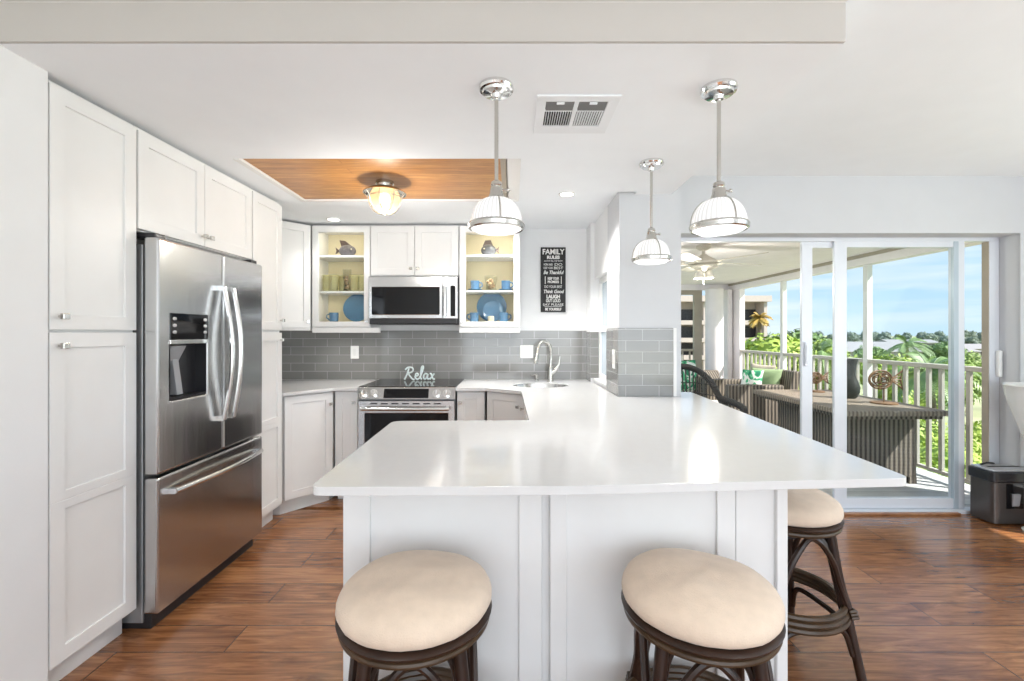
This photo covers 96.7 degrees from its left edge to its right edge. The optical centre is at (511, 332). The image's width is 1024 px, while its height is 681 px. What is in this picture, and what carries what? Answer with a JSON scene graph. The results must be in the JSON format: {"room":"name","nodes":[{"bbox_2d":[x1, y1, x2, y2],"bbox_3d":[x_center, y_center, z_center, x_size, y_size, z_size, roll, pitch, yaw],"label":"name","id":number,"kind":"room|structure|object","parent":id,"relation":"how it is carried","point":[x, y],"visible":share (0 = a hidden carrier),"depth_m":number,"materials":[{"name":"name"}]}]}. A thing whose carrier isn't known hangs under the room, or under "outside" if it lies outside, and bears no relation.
{"room":"kitchen","nodes":[
{"label":"kitchen","id":0,"kind":"room"},
{"bbox_2d":[0,45,47,680],"bbox_3d":[-1.784,0.110,-0.772,0.192,2.480,4.855,0,0,0],"label":"wall","id":1,"kind":"structure","parent":0,"point":[23,84],"depth_m":1.57,"materials":[{"name":"paint"}]},
{"bbox_2d":[0,0,847,1],"bbox_3d":[-0.305,-1.103,1.480,2.790,0.051,0.029,0,0,0],"label":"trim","id":2,"kind":"structure","parent":1,"relation":"attached to","point":[0,0],"depth_m":1.48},
{"bbox_2d":[133,125,251,259],"bbox_3d":[-1.951,-0.700,2.493,0.612,0.470,0.879,0,0,1],"label":"upper cabinet","id":3,"kind":"object","parent":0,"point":[181,198],"visible":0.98,"depth_m":2.38,"materials":[{"name":"white wood"}]},
{"bbox_2d":[0,43,843,228],"bbox_3d":[-0.655,-1.040,2.948,3.490,0.180,2.904,0,0,0],"label":"ceiling","id":4,"kind":"structure","parent":0,"point":[216,104],"depth_m":1.95,"materials":[{"name":"paint"}]},
{"bbox_2d":[233,158,520,201],"bbox_3d":[-0.734,-0.962,2.879,1.566,0.036,0.806,0,0,0],"label":"trim","id":5,"kind":"structure","parent":4,"relation":"attached to","point":[513,166],"depth_m":3.01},
{"bbox_2d":[363,179,405,215],"bbox_3d":[-0.805,-0.853,2.880,0.268,0.212,0.268,0,0,0],"label":"ceiling light","id":6,"kind":"object","parent":4,"relation":"attached to","point":[384,190],"visible":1,"depth_m":2.87,"materials":[{"name":"silver metal"}]},
{"bbox_2d":[468,76,524,235],"bbox_3d":[-0.060,-0.667,1.750,0.218,0.566,0.218,0,0,0],"label":"pendant lamp","id":7,"kind":"object","parent":4,"relation":"hanging from","point":[495,214],"visible":1,"depth_m":1.70,"materials":[{"name":"silver metal"}]},
{"bbox_2d":[471,224,520,235],"bbox_3d":[-0.060,-0.393,1.750,0.192,0.017,0.192,0,0,0],"label":"diffuser","id":8,"kind":"object","parent":7,"relation":"attached to","point":[484,229],"depth_m":1.71,"materials":[{"name":"white"}]},
{"bbox_2d":[500,159,506,197],"bbox_3d":[-0.050,-0.970,2.866,0.031,0.020,0.768,0,0,0],"label":"trim","id":9,"kind":"structure","parent":4,"relation":"attached to","point":[502,161],"depth_m":2.79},
{"bbox_2d":[533,94,621,132],"bbox_3d":[0.269,-0.943,1.980,0.338,0.014,0.340,0,0,0],"label":"ceiling vent","id":10,"kind":"object","parent":4,"relation":"in","point":[554,113],"visible":1,"depth_m":1.95,"materials":[{"name":"metal"}]},
{"bbox_2d":[631,158,671,264],"bbox_3d":[0.775,-0.667,2.530,0.218,0.566,0.218,0,0,0],"label":"pendant lamp","id":11,"kind":"object","parent":4,"relation":"hanging from","point":[652,250],"visible":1,"depth_m":2.48,"materials":[{"name":"silver metal"}]},
{"bbox_2d":[634,259,669,264],"bbox_3d":[0.775,-0.393,2.530,0.192,0.017,0.192,0,0,0],"label":"diffuser","id":12,"kind":"object","parent":11,"relation":"attached to","point":[636,261],"depth_m":2.49,"materials":[{"name":"white"}]},
{"bbox_2d":[689,78,750,236],"bbox_3d":[0.800,-0.667,1.760,0.218,0.566,0.218,0,0,0],"label":"pendant lamp","id":13,"kind":"object","parent":4,"relation":"hanging from","point":[721,214],"visible":1,"depth_m":1.72,"materials":[{"name":"silver metal"}]},
{"bbox_2d":[692,224,746,236],"bbox_3d":[0.800,-0.393,1.760,0.192,0.017,0.192,0,0,0],"label":"diffuser","id":14,"kind":"object","parent":13,"relation":"attached to","point":[709,230],"depth_m":1.72,"materials":[{"name":"white"}]},
{"bbox_2d":[0,2,845,43],"bbox_3d":[-0.306,-1.014,1.490,2.788,0.127,0.011,0,0,0],"label":"ceiling beam","id":15,"kind":"structure","parent":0,"point":[20,22],"depth_m":1.48,"materials":[{"name":"paint"}]},
{"bbox_2d":[282,229,586,379],"bbox_3d":[-0.800,0.185,4.335,3.280,2.330,0.130,0,0,0],"label":"wall","id":16,"kind":"structure","parent":0,"point":[532,318],"depth_m":4.27,"materials":[{"name":"paint"}]},
{"bbox_2d":[279,221,312,330],"bbox_3d":[-2.008,-0.478,3.966,0.554,0.913,0.593,0,0,0],"label":"upper cabinet","id":17,"kind":"object","parent":16,"relation":"attached to","point":[296,237],"visible":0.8,"depth_m":3.86,"materials":[{"name":"white wood"}]},
{"bbox_2d":[312,225,380,332],"bbox_3d":[-1.437,-0.469,4.082,0.591,0.933,0.358,0,0,0],"label":"upper cabinet","id":18,"kind":"object","parent":16,"relation":"attached to","point":[330,269],"visible":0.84,"depth_m":4.07,"materials":[{"name":"white wood"}]},
{"bbox_2d":[326,312,338,321],"bbox_3d":[-1.594,-0.140,4.044,0.102,0.082,0.080,0,0,-31],"label":"mug","id":19,"kind":"object","parent":18,"relation":"in","point":[333,317],"visible":1,"depth_m":4.02,"materials":[{"name":"blue ceramic"}]},
{"bbox_2d":[319,291,363,295],"bbox_3d":[-1.479,-0.358,4.113,0.470,0.018,0.266,0,0,0],"label":"shelf","id":20,"kind":"object","parent":18,"relation":"attached to","point":[321,293],"depth_m":4.02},
{"bbox_2d":[319,255,363,261],"bbox_3d":[-1.479,-0.671,4.113,0.470,0.018,0.266,0,0,0],"label":"shelf","id":21,"kind":"object","parent":18,"relation":"attached to","point":[322,258],"depth_m":4.04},
{"bbox_2d":[335,240,355,254],"bbox_3d":[-1.490,-0.756,4.080,0.184,0.150,0.068,0,0,0],"label":"fish figurine","id":22,"kind":"object","parent":18,"relation":"on","point":[346,248],"visible":0.82,"depth_m":4.06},
{"bbox_2d":[343,295,363,321],"bbox_3d":[-1.405,-0.229,4.136,0.256,0.252,0.065,0,0,0],"label":"plate","id":23,"kind":"object","parent":18,"relation":"in","point":[353,307],"visible":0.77,"depth_m":4.14,"materials":[{"name":"blue ceramic"}]},
{"bbox_2d":[371,225,458,276],"bbox_3d":[-0.842,-0.714,4.082,0.760,0.443,0.358,0,0,0],"label":"upper cabinet","id":24,"kind":"object","parent":16,"relation":"attached to","point":[396,250],"visible":0.99,"depth_m":3.94,"materials":[{"name":"white wood"}]},
{"bbox_2d":[368,277,458,324],"bbox_3d":[-0.842,-0.280,4.040,0.760,0.409,0.439,0,0,0],"label":"microwave","id":25,"kind":"object","parent":24,"relation":"attached to","point":[391,300],"visible":0.98,"depth_m":3.87,"materials":[{"name":"silver metal"}]},
{"bbox_2d":[279,331,586,378],"bbox_3d":[-0.795,0.206,4.266,2.989,0.456,0.008,0,0,0],"label":"wall tile","id":26,"kind":"structure","parent":16,"relation":"attached to","point":[305,354],"depth_m":4.26,"materials":[{"name":"tile"}]},
{"bbox_2d":[351,346,358,358],"bbox_3d":[-1.472,0.180,4.257,0.076,0.120,0.009,0,0,0],"label":"wall outlet","id":27,"kind":"object","parent":26,"relation":"attached to","point":[354,349],"visible":1,"depth_m":4.25,"materials":[{"name":"white plastic"}]},
{"bbox_2d":[520,345,532,357],"bbox_3d":[0.138,0.175,4.256,0.122,0.120,0.010,0,0,0],"label":"light switch","id":28,"kind":"object","parent":26,"relation":"attached to","point":[526,351],"visible":1,"depth_m":4.25,"materials":[{"name":"white plastic"}]},
{"bbox_2d":[459,225,519,332],"bbox_3d":[-0.194,-0.469,4.082,0.528,0.933,0.358,0,0,0],"label":"upper cabinet","id":29,"kind":"object","parent":16,"relation":"attached to","point":[505,264],"visible":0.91,"depth_m":4.18,"materials":[{"name":"white wood"}]},
{"bbox_2d":[466,312,478,321],"bbox_3d":[-0.344,-0.140,4.034,0.102,0.082,0.080,0,0,-31],"label":"mug","id":30,"kind":"object","parent":29,"relation":"in","point":[474,316],"visible":1,"depth_m":4.01,"materials":[{"name":"blue ceramic"}]},
{"bbox_2d":[481,240,498,254],"bbox_3d":[-0.197,-0.759,4.080,0.163,0.147,0.061,0,0,0],"label":"fish figurine","id":31,"kind":"object","parent":29,"relation":"on","point":[488,248],"visible":0.87,"depth_m":4.06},
{"bbox_2d":[466,290,513,294],"bbox_3d":[-0.194,-0.366,4.113,0.492,0.018,0.266,0,0,0],"label":"shelf","id":32,"kind":"object","parent":29,"relation":"attached to","point":[468,292],"depth_m":4.01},
{"bbox_2d":[466,255,513,261],"bbox_3d":[-0.194,-0.676,4.113,0.492,0.018,0.266,0,0,0],"label":"shelf","id":33,"kind":"object","parent":29,"relation":"attached to","point":[469,258],"depth_m":4.07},
{"bbox_2d":[477,294,506,320],"bbox_3d":[-0.185,-0.238,4.152,0.274,0.270,0.064,0,0,0],"label":"plate","id":34,"kind":"object","parent":29,"relation":"in","point":[485,298],"visible":0.43,"depth_m":4.16,"materials":[{"name":"blue ceramic"}]},
{"bbox_2d":[483,301,503,320],"bbox_3d":[-0.168,-0.197,4.093,0.190,0.187,0.055,0,0,0],"label":"plate","id":35,"kind":"object","parent":29,"relation":"in","point":[492,308],"visible":0.87,"depth_m":4.10,"materials":[{"name":"blue ceramic"}]},
{"bbox_2d":[541,247,565,311],"bbox_3d":[0.385,-0.498,4.257,0.232,0.605,0.024,0,0,0],"label":"wall sign","id":36,"kind":"object","parent":16,"relation":"attached to","point":[553,259],"visible":1,"depth_m":4.25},
{"bbox_2d":[59,467,1023,680],"bbox_3d":[0.885,1.410,2.475,6.570,0.180,11.350,0,0,0],"label":"floor","id":37,"kind":"structure","parent":0,"point":[935,598],"depth_m":2.22,"materials":[{"name":"brown wood"}]},
{"bbox_2d":[48,80,135,680],"bbox_3d":[-1.961,0.207,1.857,0.612,2.285,0.385,0,0,1],"label":"pantry cabinet","id":38,"kind":"object","parent":37,"relation":"on","point":[92,150],"visible":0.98,"depth_m":1.82,"materials":[{"name":"white wood"}]},
{"bbox_2d":[122,233,263,628],"bbox_3d":[-1.886,0.447,2.487,0.748,1.807,0.865,0,0,0],"label":"refrigerator","id":39,"kind":"object","parent":37,"relation":"on","point":[198,331],"visible":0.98,"depth_m":2.29,"materials":[{"name":"metal"}]},
{"bbox_2d":[249,188,284,526],"bbox_3d":[-1.941,0.207,3.119,0.612,2.285,0.365,0,0,1],"label":"pantry cabinet","id":40,"kind":"object","parent":37,"relation":"on","point":[266,213],"visible":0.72,"depth_m":3.17,"materials":[{"name":"white wood"}]},
{"bbox_2d":[273,391,335,514],"bbox_3d":[-1.850,0.906,3.801,0.870,0.888,0.922,0,0,0],"label":"base cabinet","id":41,"kind":"object","parent":37,"relation":"on","point":[308,420],"visible":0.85,"depth_m":3.47,"materials":[{"name":"white wood"}]},
{"bbox_2d":[282,380,375,395],"bbox_3d":[-1.759,0.448,3.783,1.062,0.026,0.955,0,0,0],"label":"countertop","id":42,"kind":"structure","parent":41,"relation":"on","point":[289,387],"depth_m":3.70,"materials":[{"name":"white stone"}]},
{"bbox_2d":[335,390,360,498],"bbox_3d":[-1.325,0.906,3.934,0.187,0.888,0.652,0,0,0],"label":"base cabinet","id":43,"kind":"object","parent":37,"relation":"on","point":[346,402],"visible":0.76,"depth_m":3.64,"materials":[{"name":"white wood"}]},
{"bbox_2d":[358,379,463,447],"bbox_3d":[-0.836,0.888,3.893,0.780,0.923,0.723,0,0,0],"label":"range","id":44,"kind":"object","parent":37,"relation":"on","point":[383,402],"visible":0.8,"depth_m":3.61,"materials":[{"name":"metal"}]},
{"bbox_2d":[359,379,463,386],"bbox_3d":[-0.836,0.438,3.950,0.780,0.022,0.610,0,0,0],"label":"cooktop","id":45,"kind":"object","parent":44,"relation":"in","point":[381,382],"depth_m":3.85,"materials":[{"name":"black glass"}]},
{"bbox_2d":[404,365,434,379],"bbox_3d":[-0.834,0.359,4.100,0.284,0.136,0.015,0,0,0],"label":"word sign","id":46,"kind":"object","parent":44,"relation":"on","point":[422,366],"visible":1,"depth_m":4.09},
{"bbox_2d":[335,550,491,680],"bbox_3d":[-0.263,1.004,1.250,0.458,0.698,0.458,0,0,-13],"label":"bar stool","id":47,"kind":"object","parent":37,"relation":"on","point":[405,613],"visible":1,"depth_m":1.13,"materials":[{"name":"fabric"}]},
{"bbox_2d":[457,391,487,420],"bbox_3d":[-0.330,0.906,3.934,0.225,0.888,0.652,0,0,0],"label":"base cabinet","id":48,"kind":"object","parent":37,"relation":"on","point":[471,405],"visible":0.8,"depth_m":3.64,"materials":[{"name":"white wood"}]},
{"bbox_2d":[487,391,523,419],"bbox_3d":[0.240,0.910,3.845,0.900,0.880,0.833,0,0,0],"label":"base cabinet","id":49,"kind":"object","parent":37,"relation":"on","point":[500,406],"visible":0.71,"depth_m":3.54,"materials":[{"name":"white wood"}]},
{"bbox_2d":[343,407,787,680],"bbox_3d":[0.175,0.906,2.449,1.465,0.888,1.903,0,0,0],"label":"base cabinet","id":50,"kind":"object","parent":37,"relation":"on","point":[554,565],"visible":0.38,"depth_m":1.51,"materials":[{"name":"white wood"}]},
{"bbox_2d":[313,379,905,495],"bbox_3d":[0.365,0.448,2.772,1.909,0.026,2.974,0,0,0],"label":"countertop","id":51,"kind":"structure","parent":50,"relation":"on","point":[580,437],"depth_m":1.62,"materials":[{"name":"white stone"}]},
{"bbox_2d":[513,383,567,387],"bbox_3d":[0.240,0.519,3.800,0.469,0.160,0.351,0,0,0],"label":"sink","id":52,"kind":"object","parent":51,"relation":"in","point":[534,385],"visible":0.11,"depth_m":3.96,"materials":[{"name":"metal"}]},
{"bbox_2d":[534,340,560,381],"bbox_3d":[0.303,0.248,4.051,0.266,0.373,0.079,0,0,-24],"label":"faucet","id":53,"kind":"object","parent":51,"relation":"on","point":[551,371],"visible":1,"depth_m":4.06,"materials":[{"name":"silver metal"}]},
{"bbox_2d":[606,290,701,368],"bbox_3d":[2.115,0.285,8.000,2.430,2.069,0.060,0,0,0],"label":"window frame","id":54,"kind":"structure","parent":37,"relation":"on","point":[697,294],"depth_m":7.97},
{"bbox_2d":[695,376,702,395],"bbox_3d":[2.332,0.890,6.688,0.660,0.860,0.798,0,0,-16],"label":"wicker armchair","id":55,"kind":"object","parent":37,"relation":"on","point":[699,377],"visible":0.02,"depth_m":6.42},
{"bbox_2d":[681,360,696,391],"bbox_3d":[2.470,0.620,6.520,0.470,0.458,0.193,0,0,-18],"label":"pillow","id":56,"kind":"object","parent":55,"relation":"on","point":[691,362],"visible":0.34,"depth_m":6.46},
{"bbox_2d":[621,548,785,680],"bbox_3d":[0.515,1.004,1.258,0.458,0.698,0.458,0,0,14],"label":"bar stool","id":57,"kind":"object","parent":37,"relation":"on","point":[707,610],"visible":1,"depth_m":1.15,"materials":[{"name":"fabric"}]},
{"bbox_2d":[698,370,723,378],"bbox_3d":[3.155,0.970,7.188,0.700,0.700,0.818,0,0,-10],"label":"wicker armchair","id":58,"kind":"object","parent":37,"relation":"on","point":[714,374],"visible":0.06,"depth_m":7.53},
{"bbox_2d":[681,363,747,413],"bbox_3d":[1.928,0.830,4.734,0.748,0.985,0.696,0,0,-8],"label":"wicker chair","id":59,"kind":"object","parent":37,"relation":"on","point":[721,399],"visible":0.28,"depth_m":4.99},
{"bbox_2d":[702,368,799,425],"bbox_3d":[3.009,0.890,5.800,0.858,0.860,0.780,0,0,0],"label":"wicker armchair","id":60,"kind":"object","parent":37,"relation":"on","point":[764,409],"visible":0.27,"depth_m":5.41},
{"bbox_2d":[741,369,763,383],"bbox_3d":[2.950,0.575,5.600,0.116,0.240,0.252,0,0,-39],"label":"pillow","id":61,"kind":"object","parent":60,"relation":"on","point":[748,376],"visible":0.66,"depth_m":5.57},
{"bbox_2d":[750,363,775,369],"bbox_3d":[3.220,0.630,5.920,0.196,0.448,0.468,0,0,-12],"label":"pillow","id":62,"kind":"object","parent":60,"relation":"on","point":[753,365],"visible":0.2,"depth_m":5.87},
{"bbox_2d":[751,367,782,384],"bbox_3d":[3.180,0.640,5.740,0.172,0.387,0.400,0,0,-30],"label":"pillow","id":63,"kind":"object","parent":60,"relation":"on","point":[770,376],"visible":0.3,"depth_m":5.64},
{"bbox_2d":[780,281,786,369],"bbox_3d":[3.830,0.293,6.420,0.060,2.054,0.060,0,0,0],"label":"column","id":64,"kind":"structure","parent":37,"relation":"on","point":[783,284],"depth_m":6.39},
{"bbox_2d":[788,489,866,680],"bbox_3d":[1.150,1.004,1.925,0.458,0.698,0.458,0,0,-12],"label":"bar stool","id":65,"kind":"object","parent":37,"relation":"on","point":[814,515],"visible":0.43,"depth_m":1.77,"materials":[{"name":"wood"}]},
{"bbox_2d":[788,489,843,527],"bbox_3d":[1.151,0.699,1.925,0.414,0.088,0.414,0,0,-8],"label":"cushion","id":66,"kind":"object","parent":65,"relation":"on","point":[807,508],"depth_m":1.76,"materials":[{"name":"fabric"}]},
{"bbox_2d":[753,390,947,483],"bbox_3d":[3.185,0.983,4.480,0.870,0.675,1.440,0,0,0],"label":"table","id":67,"kind":"object","parent":37,"relation":"on","point":[884,436],"visible":0.53,"depth_m":3.98,"materials":[{"name":"wood"}]},
{"bbox_2d":[812,372,828,392],"bbox_3d":[3.350,0.532,4.980,0.173,0.223,0.161,0,0,-43],"label":"fish sculpture","id":68,"kind":"object","parent":67,"relation":"on","point":[820,377],"visible":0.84,"depth_m":4.97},
{"bbox_2d":[847,359,860,398],"bbox_3d":[3.345,0.451,4.500,0.164,0.387,0.164,0,0,0],"label":"vase","id":69,"kind":"object","parent":67,"relation":"on","point":[853,386],"visible":0.72,"depth_m":4.45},
{"bbox_2d":[868,369,902,404],"bbox_3d":[3.415,0.488,4.160,0.233,0.312,0.227,0,0,44],"label":"fish sculpture","id":70,"kind":"object","parent":67,"relation":"on","point":[891,380],"visible":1,"depth_m":4.15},
{"bbox_2d":[740,350,981,483],"bbox_3d":[3.840,0.770,5.600,0.070,0.980,4.000,0,0,0],"label":"balcony railing","id":71,"kind":"object","parent":37,"relation":"on","point":[941,368],"visible":0.31,"depth_m":4.20,"materials":[{"name":"metal"}]},
{"bbox_2d":[863,264,871,396],"bbox_3d":[3.830,0.293,4.900,0.060,2.054,0.060,0,0,0],"label":"column","id":72,"kind":"structure","parent":37,"relation":"on","point":[867,269],"depth_m":4.87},
{"bbox_2d":[844,512,960,515],"bbox_3d":[2.240,1.341,3.374,2.161,0.018,0.029,0,0,0],"label":"trim","id":73,"kind":"structure","parent":37,"relation":"on","point":[845,513],"depth_m":3.36,"materials":[{"name":"brown wood"}]},
{"bbox_2d":[968,462,1023,523],"bbox_3d":[3.551,1.138,3.266,0.378,0.400,0.198,0,0,0],"label":"trash can","id":74,"kind":"object","parent":37,"relation":"on","point":[996,490],"visible":0.94,"depth_m":3.19,"materials":[{"name":"plastic"}]},
{"bbox_2d":[1002,382,1023,530],"bbox_3d":[3.570,0.850,3.050,0.396,1.000,0.396,0,0,0],"label":"floor vase","id":75,"kind":"object","parent":37,"relation":"on","point":[1013,391],"visible":1,"depth_m":3.08,"materials":[{"name":"white ceramic"}]},
{"bbox_2d":[587,206,607,389],"bbox_3d":[0.770,0.185,3.885,0.140,2.330,0.770,0,0,0],"label":"wall","id":76,"kind":"structure","parent":0,"point":[597,232],"depth_m":4.05,"materials":[{"name":"paint"}]},
{"bbox_2d":[586,332,598,381],"bbox_3d":[0.731,0.212,4.152,0.078,0.444,0.220,0,0,0],"label":"wall tile","id":77,"kind":"structure","parent":76,"relation":"attached to","point":[592,338],"depth_m":4.04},
{"bbox_2d":[599,275,606,380],"bbox_3d":[0.793,-0.040,3.780,0.053,0.880,0.540,0,0,0],"label":"window","id":78,"kind":"structure","parent":76,"relation":"in","point":[602,328],"depth_m":4.01,"materials":[{"name":"white plastic"}]},
{"bbox_2d":[606,328,617,395],"bbox_3d":[0.731,0.200,3.314,0.008,0.468,0.389,0,0,0],"label":"tile","id":79,"kind":"structure","parent":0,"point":[611,333],"depth_m":3.33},
{"bbox_2d":[608,186,680,396],"bbox_3d":[0.947,0.110,3.310,0.424,2.480,0.380,0,0,0],"label":"wall column","id":80,"kind":"structure","parent":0,"point":[639,296],"depth_m":3.12,"materials":[{"name":"paint"}]},
{"bbox_2d":[618,328,672,395],"bbox_3d":[0.915,0.200,3.116,0.377,0.468,0.008,0,0,0],"label":"tile","id":81,"kind":"structure","parent":80,"relation":"attached to","point":[645,355],"depth_m":3.11,"materials":[{"name":"tile"}]},
{"bbox_2d":[673,328,676,395],"bbox_3d":[1.115,0.200,3.115,0.021,0.468,0.010,0,0,0],"label":"trim","id":82,"kind":"structure","parent":81,"relation":"attached to","point":[674,329],"depth_m":3.11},
{"bbox_2d":[705,288,723,377],"bbox_3d":[3.470,0.285,7.800,0.290,2.069,0.290,0,0,0],"label":"column","id":83,"kind":"structure","parent":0,"point":[714,298],"depth_m":7.68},
{"bbox_2d":[724,289,744,378],"bbox_3d":[3.795,0.285,7.825,0.190,2.069,0.450,0,0,0],"label":"wall","id":84,"kind":"structure","parent":0,"point":[734,300],"depth_m":7.77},
{"bbox_2d":[606,242,982,290],"bbox_3d":[2.380,-0.792,5.790,3.040,0.114,4.620,0,0,0],"label":"trim","id":85,"kind":"structure","parent":84,"relation":"attached to","point":[905,253],"depth_m":5.14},
{"bbox_2d":[728,248,904,285],"bbox_3d":[3.782,-0.832,5.760,0.014,0.034,4.380,0,0,0],"label":"trim","id":86,"kind":"structure","parent":84,"relation":"attached to","point":[888,249],"depth_m":5.51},
{"bbox_2d":[606,242,887,283],"bbox_3d":[2.450,-0.950,5.838,3.200,0.200,4.724,0,0,0],"label":"ceiling","id":87,"kind":"structure","parent":0,"point":[782,256],"depth_m":5.06,"materials":[{"name":"paint"}]},
{"bbox_2d":[681,244,768,284],"bbox_3d":[1.876,-0.660,4.452,1.192,0.380,1.173,0,0,0],"label":"ceiling fan","id":88,"kind":"object","parent":87,"relation":"hanging from","point":[703,262],"visible":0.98,"depth_m":4.35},
{"bbox_2d":[506,0,1023,175],"bbox_3d":[0.885,-1.190,0.600,6.570,0.120,7.600,0,0,0],"label":"ceiling","id":89,"kind":"structure","parent":0,"point":[913,87],"depth_m":2.25,"materials":[{"name":"paint"}]},
{"bbox_2d":[681,176,1023,466],"bbox_3d":[2.604,0.110,3.377,2.891,2.480,0.195,0,0,0],"label":"wall","id":90,"kind":"structure","parent":0,"point":[775,206],"depth_m":3.28,"materials":[{"name":"paint"}]},
{"bbox_2d":[681,237,1001,513],"bbox_3d":[2.412,0.316,3.429,2.504,2.069,0.087,0,0,0],"label":"door","id":91,"kind":"structure","parent":90,"relation":"attached to","point":[991,354],"depth_m":3.42,"materials":[{"name":"metal"}]},
{"bbox_2d":[911,356,981,421],"bbox_3d":[27.569,4.380,29.925,4.042,5.966,5.969,0,0,-3],"label":"tree","id":92,"kind":"object","parent":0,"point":[977,391],"visible":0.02,"depth_m":27.84,"materials":[{"name":"green plant"}]},
{"label":"outside","id":93,"kind":"structure","parent":0,"visible":0},
{"bbox_2d":[770,335,981,432],"bbox_3d":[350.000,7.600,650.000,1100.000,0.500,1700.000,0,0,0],"label":"ground","id":94,"kind":"structure","parent":93,"point":[977,407],"depth_m":42.60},
{"bbox_2d":[606,295,771,369],"bbox_3d":[17.550,1.950,48.000,12.700,10.800,12.400,0,0,0],"label":"apartment building","id":95,"kind":"structure","parent":94,"relation":"on","point":[753,303],"depth_m":43.01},
{"bbox_2d":[748,312,772,339],"bbox_3d":[15.933,3.001,29.212,1.529,8.720,1.780,0,0,30],"label":"palm tree","id":96,"kind":"object","parent":94,"relation":"on","point":[758,320],"visible":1,"depth_m":29.07,"materials":[{"name":"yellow plant"}]},
{"bbox_2d":[745,332,818,389],"bbox_3d":[13.712,3.636,24.351,4.543,7.452,5.524,0,0,31],"label":"tree","id":97,"kind":"object","parent":94,"relation":"on","point":[768,344],"visible":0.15,"depth_m":23.31,"materials":[{"name":"green plant"}]},
{"bbox_2d":[771,328,831,343],"bbox_3d":[29.462,3.444,46.337,6.794,7.838,5.314,0,0,35],"label":"tree","id":98,"kind":"object","parent":94,"relation":"on","point":[796,334],"visible":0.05,"depth_m":45.15,"materials":[{"name":"green plant"}]},
{"bbox_2d":[813,339,860,389],"bbox_3d":[23.140,3.884,34.054,5.156,6.955,4.240,0,0,41],"label":"tree","id":99,"kind":"object","parent":94,"relation":"on","point":[817,342],"visible":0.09,"depth_m":32.69,"materials":[{"name":"green plant"}]},
{"bbox_2d":[812,339,862,389],"bbox_3d":[18.434,3.871,27.269,3.948,6.983,4.149,0,0,-24],"label":"palm tree","id":100,"kind":"object","parent":94,"relation":"on","point":[822,351],"visible":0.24,"depth_m":26.90,"materials":[{"name":"green plant"}]},
{"bbox_2d":[847,331,860,341],"bbox_3d":[154.013,3.089,205.759,8.441,8.534,8.029,0,0,23],"label":"tree","id":101,"kind":"object","parent":94,"relation":"on","point":[851,337],"visible":0.58,"depth_m":203.74,"materials":[{"name":"green plant"}]},
{"bbox_2d":[852,345,892,359],"bbox_3d":[47.400,4.451,60.351,5.042,5.817,3.944,0,0,-23],"label":"tree","id":102,"kind":"object","parent":94,"relation":"on","point":[876,351],"visible":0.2,"depth_m":59.40,"materials":[{"name":"green plant"}]},
{"bbox_2d":[847,345,897,358],"bbox_3d":[72.242,4.950,99.500,16.000,4.800,10.200,0,0,0],"label":"house","id":103,"kind":"structure","parent":94,"relation":"on","point":[850,348],"depth_m":96.69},
{"bbox_2d":[847,342,902,345],"bbox_3d":[106.286,4.950,134.500,23.000,4.800,10.200,0,0,0],"label":"house","id":104,"kind":"structure","parent":94,"relation":"on","point":[848,343],"depth_m":132.58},
{"bbox_2d":[875,331,895,339],"bbox_3d":[172.221,3.187,209.536,8.248,8.338,7.845,0,0,-30],"label":"tree","id":105,"kind":"object","parent":94,"relation":"on","point":[883,335],"visible":0.3,"depth_m":209.49,"materials":[{"name":"green plant"}]},
{"bbox_2d":[860,353,937,408],"bbox_3d":[22.459,4.255,26.748,4.603,6.210,3.786,0,0,-28],"label":"tree","id":106,"kind":"object","parent":94,"relation":"on","point":[889,367],"visible":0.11,"depth_m":26.03,"materials":[{"name":"green plant"}]},
{"bbox_2d":[874,339,940,345],"bbox_3d":[168.286,5.050,194.500,21.000,4.600,10.200,0,0,0],"label":"house","id":107,"kind":"structure","parent":94,"relation":"on","point":[930,342],"depth_m":192.81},
{"bbox_2d":[880,335,935,359],"bbox_3d":[37.996,3.757,43.739,4.077,7.211,4.284,0,0,-10],"label":"palm tree","id":108,"kind":"object","parent":94,"relation":"on","point":[906,345],"visible":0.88,"depth_m":43.24,"materials":[{"name":"green plant"}]},
{"bbox_2d":[878,351,981,427],"bbox_3d":[18.389,4.098,20.053,3.878,6.528,3.691,0,0,-20],"label":"palm tree","id":109,"kind":"object","parent":94,"relation":"on","point":[941,360],"visible":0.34,"depth_m":19.81,"materials":[{"name":"green plant"}]},
{"bbox_2d":[884,346,981,361],"bbox_3d":[102.989,5.350,114.500,21.000,4.000,10.200,0,0,0],"label":"house","id":110,"kind":"structure","parent":94,"relation":"on","point":[969,349],"depth_m":110.31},
{"bbox_2d":[922,341,968,358],"bbox_3d":[66.311,4.299,69.777,5.308,6.124,4.152,0,0,43],"label":"tree","id":111,"kind":"object","parent":94,"relation":"on","point":[940,349],"visible":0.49,"depth_m":69.35,"materials":[{"name":"green plant"}]},
{"bbox_2d":[920,438,981,484],"bbox_3d":[14.432,5.428,15.318,3.479,4.083,4.474,0,0,-12],"label":"tree","id":112,"kind":"object","parent":94,"relation":"on","point":[976,460],"visible":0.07,"depth_m":14.52,"materials":[{"name":"green plant"}]},
{"bbox_2d":[920,419,981,458],"bbox_3d":[15.127,5.108,16.617,5.220,4.763,4.059,0,0,-22],"label":"tree","id":113,"kind":"object","parent":94,"relation":"on","point":[922,424],"visible":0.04,"depth_m":16.24,"materials":[{"name":"green plant"}]},
{"bbox_2d":[947,350,981,411],"bbox_3d":[41.807,4.463,42.179,3.930,5.800,5.803,0,0,17],"label":"tree","id":114,"kind":"object","parent":94,"relation":"on","point":[970,360],"visible":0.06,"depth_m":41.06,"materials":[{"name":"green plant"}]},
{"bbox_2d":[965,421,981,452],"bbox_3d":[19.349,5.535,19.250,4.226,3.856,3.285,0,0,-31],"label":"tree","id":115,"kind":"object","parent":94,"relation":"on","point":[978,429],"visible":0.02,"depth_m":18.78,"materials":[{"name":"green plant"}]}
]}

